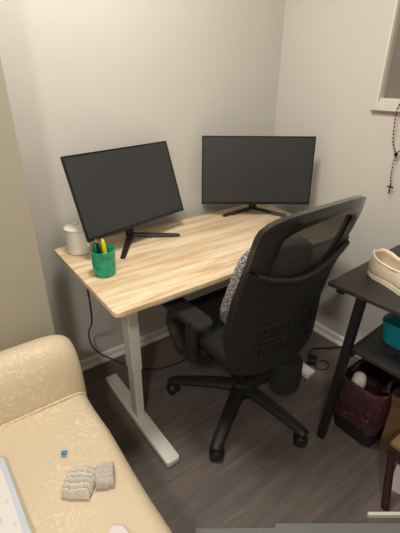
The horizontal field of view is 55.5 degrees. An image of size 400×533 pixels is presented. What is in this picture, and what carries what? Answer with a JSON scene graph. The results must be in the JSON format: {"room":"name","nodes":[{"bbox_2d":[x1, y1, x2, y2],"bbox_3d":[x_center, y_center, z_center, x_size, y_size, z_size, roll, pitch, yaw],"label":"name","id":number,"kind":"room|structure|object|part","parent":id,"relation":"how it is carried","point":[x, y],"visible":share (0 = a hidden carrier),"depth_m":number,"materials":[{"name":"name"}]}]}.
{"room":"home office","nodes":[
{"label":"home office","id":0,"kind":"room"},
{"bbox_2d":[0,57,54,350],"bbox_3d":[-1.467,-0.243,0.706,2.018,2.600,0.350,-18,32,-32],"label":"wall","id":1,"kind":"structure","parent":0,"point":[25,311],"depth_m":1.28,"materials":[{"name":"paint"}]},
{"bbox_2d":[0,0,285,360],"bbox_3d":[-0.997,-0.524,1.277,3.770,2.600,0.120,-18,32,-32],"label":"wall","id":2,"kind":"structure","parent":0,"point":[81,76],"depth_m":1.68,"materials":[{"name":"paint"}]},
{"bbox_2d":[80,326,169,371],"bbox_3d":[-0.165,0.381,2.325,1.482,0.058,0.019,-18,32,-32],"label":"baseboard","id":3,"kind":"structure","parent":2,"relation":"attached to","point":[115,352],"depth_m":2.12,"materials":[{"name":"paint"}]},
{"bbox_2d":[82,331,399,532],"bbox_3d":[0.026,1.310,0.622,3.770,0.080,3.670,-18,32,-32],"label":"floor","id":4,"kind":"structure","parent":0,"point":[262,479],"depth_m":1.59,"materials":[{"name":"brown wood"}]},
{"bbox_2d":[0,335,171,532],"bbox_3d":[-0.226,0.933,0.594,0.790,0.615,2.065,-18,32,-32],"label":"sofa","id":5,"kind":"object","parent":4,"relation":"on","point":[46,410],"visible":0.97,"depth_m":1.13,"materials":[{"name":"beige fabric"}]},
{"bbox_2d":[0,457,31,532],"bbox_3d":[-0.506,0.644,0.858,0.240,0.024,0.455,-18,32,-32],"label":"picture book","id":6,"kind":"object","parent":5,"relation":"on","point":[13,519],"visible":1,"depth_m":0.94,"materials":[{"name":"white paper"}]},
{"bbox_2d":[61,467,94,499],"bbox_3d":[-0.319,0.566,1.003,0.081,0.038,0.074,1,27,1],"label":"mitten","id":7,"kind":"object","parent":5,"relation":"on","point":[79,483],"visible":0.99,"depth_m":0.99,"materials":[{"name":"beige fabric"}]},
{"bbox_2d":[95,462,114,489],"bbox_3d":[-0.259,0.560,1.028,0.056,0.026,0.070,-6,27,-13],"label":"mitten","id":8,"kind":"object","parent":5,"relation":"on","point":[104,472],"visible":1,"depth_m":1.01,"materials":[{"name":"grey fabric"}]},
{"bbox_2d":[109,525,127,532],"bbox_3d":[-0.193,0.645,0.887,0.080,0.001,0.085,-18,32,-32],"label":"paper slip","id":9,"kind":"object","parent":5,"relation":"on","point":[116,528],"visible":1,"depth_m":0.91,"materials":[{"name":"white paper"}]},
{"bbox_2d":[54,204,336,467],"bbox_3d":[0.065,0.226,1.875,1.220,0.740,0.706,-18,32,-32],"label":"desk","id":10,"kind":"object","parent":4,"relation":"on","point":[154,270],"visible":0.73,"depth_m":1.58,"materials":[{"name":"brown wood"}]},
{"bbox_2d":[63,220,90,255],"bbox_3d":[-0.511,-0.126,1.590,0.102,0.137,0.102,-18,32,-32],"label":"lidded pot","id":11,"kind":"object","parent":10,"relation":"on","point":[76,242],"visible":0.79,"depth_m":1.56,"materials":[{"name":"white ceramic"}]},
{"bbox_3d":[-0.511,-0.172,1.567,0.102,0.034,0.102,-18,32,-32],"label":"lid","id":12,"kind":"part","parent":11,"relation":"part of","materials":[{"name":"white ceramic"}]},
{"bbox_3d":[-0.511,-0.111,1.598,0.100,0.102,0.100,-18,32,-32],"label":"pot","id":13,"kind":"part","parent":11,"relation":"part of","materials":[{"name":"white ceramic"}]},
{"bbox_2d":[89,244,115,277],"bbox_3d":[-0.358,-0.019,1.417,0.093,0.102,0.093,-18,32,-32],"label":"pencil cup","id":14,"kind":"object","parent":10,"relation":"on","point":[104,265],"visible":0.91,"depth_m":1.39,"materials":[{"name":"green plastic"}]},
{"bbox_2d":[92,242,100,253],"bbox_3d":[-0.376,-0.033,1.403,0.031,0.126,0.007,0,27,-1],"label":"scissors","id":15,"kind":"object","parent":14,"relation":"in","point":[94,243],"visible":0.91,"depth_m":1.38,"materials":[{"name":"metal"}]},
{"bbox_2d":[95,239,100,253],"bbox_3d":[-0.365,-0.039,1.399,0.010,0.142,0.032,21,33,35],"label":"pen","id":16,"kind":"object","parent":14,"relation":"in","point":[96,242],"visible":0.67,"depth_m":1.37,"materials":[{"name":"plastic"}]},
{"bbox_2d":[101,239,106,253],"bbox_3d":[-0.349,-0.040,1.405,0.022,0.135,0.017,1,27,0],"label":"highlighter","id":17,"kind":"object","parent":14,"relation":"in","point":[103,245],"visible":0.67,"depth_m":1.38,"materials":[{"name":"yellow plastic"}]},
{"bbox_2d":[60,141,183,258],"bbox_3d":[-0.273,-0.292,1.631,0.198,0.400,0.543,22,33,36],"label":"monitor","id":18,"kind":"object","parent":10,"relation":"on","point":[116,190],"visible":1,"depth_m":1.60,"materials":[{"name":"black plastic"}]},
{"bbox_2d":[87,289,212,369],"bbox_3d":[-0.150,0.230,1.893,0.870,0.716,0.403,-16,31,-29],"label":"cable","id":19,"kind":"object","parent":10,"relation":"hanging from","point":[87,289],"visible":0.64,"depth_m":1.96,"materials":[{"name":"black plastic"}]},
{"bbox_2d":[202,136,315,216],"bbox_3d":[0.294,-0.473,1.995,0.570,0.407,0.133,0,27,-1],"label":"monitor","id":20,"kind":"object","parent":10,"relation":"on","point":[251,170],"visible":1,"depth_m":1.95,"materials":[{"name":"black plastic"}]},
{"bbox_2d":[161,195,365,461],"bbox_3d":[0.213,0.182,1.592,0.713,1.074,0.687,-18,32,-33],"label":"office chair","id":21,"kind":"object","parent":4,"relation":"on","point":[270,319],"visible":0.98,"depth_m":1.37,"materials":[{"name":"plastic"}]},
{"bbox_3d":[0.165,0.224,1.681,0.490,0.092,0.440,-18,32,-33],"label":"seat","id":22,"kind":"part","parent":21,"relation":"part of","materials":[{"name":"fabric"}]},
{"bbox_3d":[-0.011,0.279,1.455,0.066,0.236,0.116,20,33,34],"label":"arm post","id":23,"kind":"part","parent":21,"relation":"part of","materials":[{"name":"plastic"}]},
{"bbox_3d":[0.001,0.554,1.835,0.326,0.069,0.074,5,27,8],"label":"leg","id":24,"kind":"part","parent":21,"relation":"part of","materials":[{"name":"plastic"}]},
{"bbox_3d":[0.119,0.651,1.643,0.074,0.069,0.326,11,28,20],"label":"leg","id":25,"kind":"part","parent":21,"relation":"part of","materials":[{"name":"plastic"}]},
{"bbox_3d":[0.372,0.532,1.884,0.326,0.069,0.074,-12,29,-24],"label":"leg","id":26,"kind":"part","parent":21,"relation":"part of","materials":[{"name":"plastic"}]},
{"bbox_2d":[220,238,312,323],"bbox_3d":[0.255,0.063,1.447,0.391,0.376,0.130,-19,32,-33],"label":"throw pillow","id":27,"kind":"object","parent":21,"relation":"on","point":[225,305],"visible":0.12,"depth_m":1.34,"materials":[{"name":"grey fabric"}]},
{"bbox_3d":[0.333,0.634,1.680,0.074,0.069,0.326,-23,35,-39],"label":"leg","id":28,"kind":"part","parent":21,"relation":"part of","materials":[{"name":"plastic"}]},
{"bbox_3d":[0.333,0.246,1.448,0.322,0.148,0.031,-18,32,-33],"label":"slotted plate","id":29,"kind":"part","parent":21,"relation":"part of","materials":[{"name":"plastic"}]},
{"bbox_3d":[0.332,0.162,1.408,0.516,0.487,0.113,-18,32,-33],"label":"lumbar panel","id":30,"kind":"part","parent":21,"relation":"part of","materials":[{"name":"plastic"}]},
{"bbox_3d":[0.348,0.056,1.333,0.512,0.614,0.201,-18,32,-33],"label":"frame","id":31,"kind":"part","parent":21,"relation":"part of","materials":[{"name":"plastic"}]},
{"bbox_2d":[194,523,399,532],"bbox_3d":[0.345,0.939,1.259,0.728,0.020,0.165,0,27,0],"label":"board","id":32,"kind":"object","parent":4,"relation":"on","point":[279,527],"visible":1,"depth_m":1.31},
{"bbox_2d":[307,354,316,365],"bbox_3d":[0.621,0.515,2.100,0.044,0.032,0.060,12,29,22],"label":"power adapter","id":33,"kind":"object","parent":4,"relation":"on","point":[312,359],"visible":1,"depth_m":2.08,"materials":[{"name":"black plastic"}]},
{"bbox_2d":[315,360,328,369],"bbox_3d":[0.667,0.538,2.079,0.091,0.008,0.068,-18,32,-32],"label":"cable","id":34,"kind":"object","parent":4,"relation":"on","point":[319,360],"visible":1,"depth_m":2.07,"materials":[{"name":"black plastic"}]},
{"bbox_2d":[308,346,341,357],"bbox_3d":[0.723,0.468,2.172,0.265,0.056,0.085,-6,27,-13],"label":"cable","id":35,"kind":"object","parent":4,"relation":"on","point":[310,350],"visible":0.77,"depth_m":2.20,"materials":[{"name":"black plastic"}]},
{"bbox_2d":[317,245,399,438],"bbox_3d":[1.014,0.485,1.386,0.582,0.730,1.025,-20,33,-35],"label":"desk","id":36,"kind":"object","parent":4,"relation":"on","point":[355,282],"visible":0.88,"depth_m":1.43,"materials":[{"name":"laminate"}]},
{"bbox_3d":[0.558,0.424,1.519,0.070,0.712,0.052,-20,33,-35],"label":"leg","id":37,"kind":"part","parent":36,"relation":"part of","materials":[{"name":"metal"}]},
{"bbox_3d":[0.763,0.274,1.618,0.472,0.026,0.024,-20,33,-35],"label":"shelf rail","id":38,"kind":"part","parent":36,"relation":"part of","materials":[{"name":"metal"}]},
{"bbox_2d":[354,329,399,378],"bbox_3d":[1.023,0.398,1.324,0.471,0.018,0.788,-20,33,-35],"label":"shelf","id":39,"kind":"object","parent":36,"relation":"attached to","point":[373,349],"depth_m":1.44,"materials":[{"name":"laminate"}]},
{"bbox_2d":[367,248,399,295],"bbox_3d":[0.738,0.029,1.369,0.140,0.095,0.285,-12,29,-23],"label":"shoe","id":40,"kind":"object","parent":36,"relation":"on","point":[383,265],"visible":1,"depth_m":1.42,"materials":[{"name":"beige fabric"}]},
{"bbox_2d":[382,313,399,349],"bbox_3d":[0.823,0.253,1.480,0.188,0.098,0.178,-18,32,-32],"label":"plastic tub","id":41,"kind":"object","parent":36,"relation":"on","point":[390,334],"visible":0.98,"depth_m":1.46,"materials":[{"name":"teal plastic"}]},
{"bbox_3d":[0.823,0.216,1.461,0.188,0.015,0.178,-18,32,-32],"label":"tub lid","id":42,"kind":"part","parent":41,"relation":"part of","materials":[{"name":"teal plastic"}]},
{"bbox_2d":[333,409,384,446],"bbox_3d":[0.770,0.666,1.736,0.320,0.090,0.200,-18,32,-32],"label":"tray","id":43,"kind":"object","parent":4,"relation":"on","point":[364,439],"visible":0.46,"depth_m":1.63,"materials":[{"name":"black plastic"}]},
{"bbox_2d":[335,358,399,433],"bbox_3d":[0.756,0.524,1.655,0.321,0.235,0.218,-18,32,-32],"label":"tote bag","id":44,"kind":"object","parent":43,"relation":"on","point":[368,407],"visible":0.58,"depth_m":1.58,"materials":[{"name":"fabric"}]},
{"bbox_2d":[351,371,366,387],"bbox_3d":[0.664,0.474,1.590,0.060,0.081,0.065,9,28,17],"label":"cloth","id":45,"kind":"object","parent":44,"relation":"in","point":[359,378],"visible":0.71,"depth_m":1.56,"materials":[{"name":"white fabric"}]},
{"bbox_3d":[0.715,0.413,1.659,0.146,0.042,0.023,-18,32,-32],"label":"handle","id":46,"kind":"part","parent":44,"relation":"part of","materials":[{"name":"fabric"}]},
{"bbox_3d":[0.803,0.467,1.552,0.146,0.042,0.023,-18,32,-32],"label":"handle","id":47,"kind":"part","parent":44,"relation":"part of","materials":[{"name":"fabric"}]},
{"bbox_2d":[367,512,399,517],"bbox_3d":[0.660,0.890,1.363,0.120,0.020,0.012,0,27,0],"label":"strip","id":48,"kind":"object","parent":4,"relation":"on","point":[369,514],"visible":1,"depth_m":1.36,"materials":[{"name":"plastic"}]},
{"bbox_2d":[378,394,399,452],"bbox_3d":[0.901,0.603,1.610,0.350,0.316,0.064,-18,32,-32],"label":"cardboard box","id":49,"kind":"object","parent":4,"relation":"on","point":[391,430],"visible":0.79,"depth_m":1.53,"materials":[{"name":"brown cardboard"}]},
{"bbox_2d":[381,434,399,510],"bbox_3d":[0.788,0.748,1.372,0.253,0.276,0.185,-18,32,-32],"label":"wooden stool","id":50,"kind":"object","parent":4,"relation":"on","point":[393,451],"visible":1,"depth_m":1.35,"materials":[{"name":"wood"}]},
{"bbox_3d":[0.680,0.777,1.373,0.032,0.223,0.085,1,27,0],"label":"leg","id":51,"kind":"part","parent":50,"relation":"part of","materials":[{"name":"red wood"}]},
{"bbox_3d":[0.785,0.631,1.320,0.170,0.020,0.170,-18,32,-32],"label":"seat","id":52,"kind":"part","parent":50,"relation":"part of","materials":[{"name":"wood"}]},
{"bbox_2d":[267,0,399,343],"bbox_3d":[1.492,-0.348,0.969,0.120,2.600,3.400,-18,32,-32],"label":"wall","id":53,"kind":"structure","parent":0,"point":[333,51],"depth_m":1.88,"materials":[{"name":"paint"}]},
{"bbox_2d":[313,321,360,358],"bbox_3d":[1.431,0.811,1.492,0.019,0.058,3.380,-18,32,-32],"label":"baseboard","id":54,"kind":"structure","parent":53,"relation":"attached to","point":[320,329],"depth_m":2.28,"materials":[{"name":"paint"}]},
{"bbox_2d":[370,0,399,112],"bbox_3d":[1.069,-0.914,1.270,0.086,0.787,0.866,-18,32,-32],"label":"window","id":55,"kind":"structure","parent":53,"relation":"in","point":[390,91],"depth_m":1.65,"materials":[{"name":"paint"}]},
{"bbox_3d":[1.038,-0.555,1.426,0.016,0.005,0.866,-18,32,-32],"label":"sill","id":56,"kind":"part","parent":55,"relation":"part of","materials":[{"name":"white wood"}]},
{"bbox_3d":[1.071,-0.933,1.274,0.069,0.732,0.802,-18,32,-32],"label":"frame","id":57,"kind":"part","parent":55,"relation":"part of","materials":[{"name":"paint"}]},
{"bbox_2d":[384,21,399,98],"bbox_3d":[1.067,-0.935,1.273,0.004,0.712,0.792,-18,32,-32],"label":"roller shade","id":58,"kind":"object","parent":55,"relation":"attached to","point":[392,81],"depth_m":1.65,"materials":[{"name":"grey fabric"}]},
{"bbox_2d":[387,104,399,193],"bbox_3d":[0.870,-0.517,1.683,0.030,0.393,0.076,-18,32,-32],"label":"rosary","id":59,"kind":"object","parent":55,"relation":"hanging from","point":[395,153],"visible":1,"depth_m":1.68,"materials":[{"name":"metal"}]}
]}

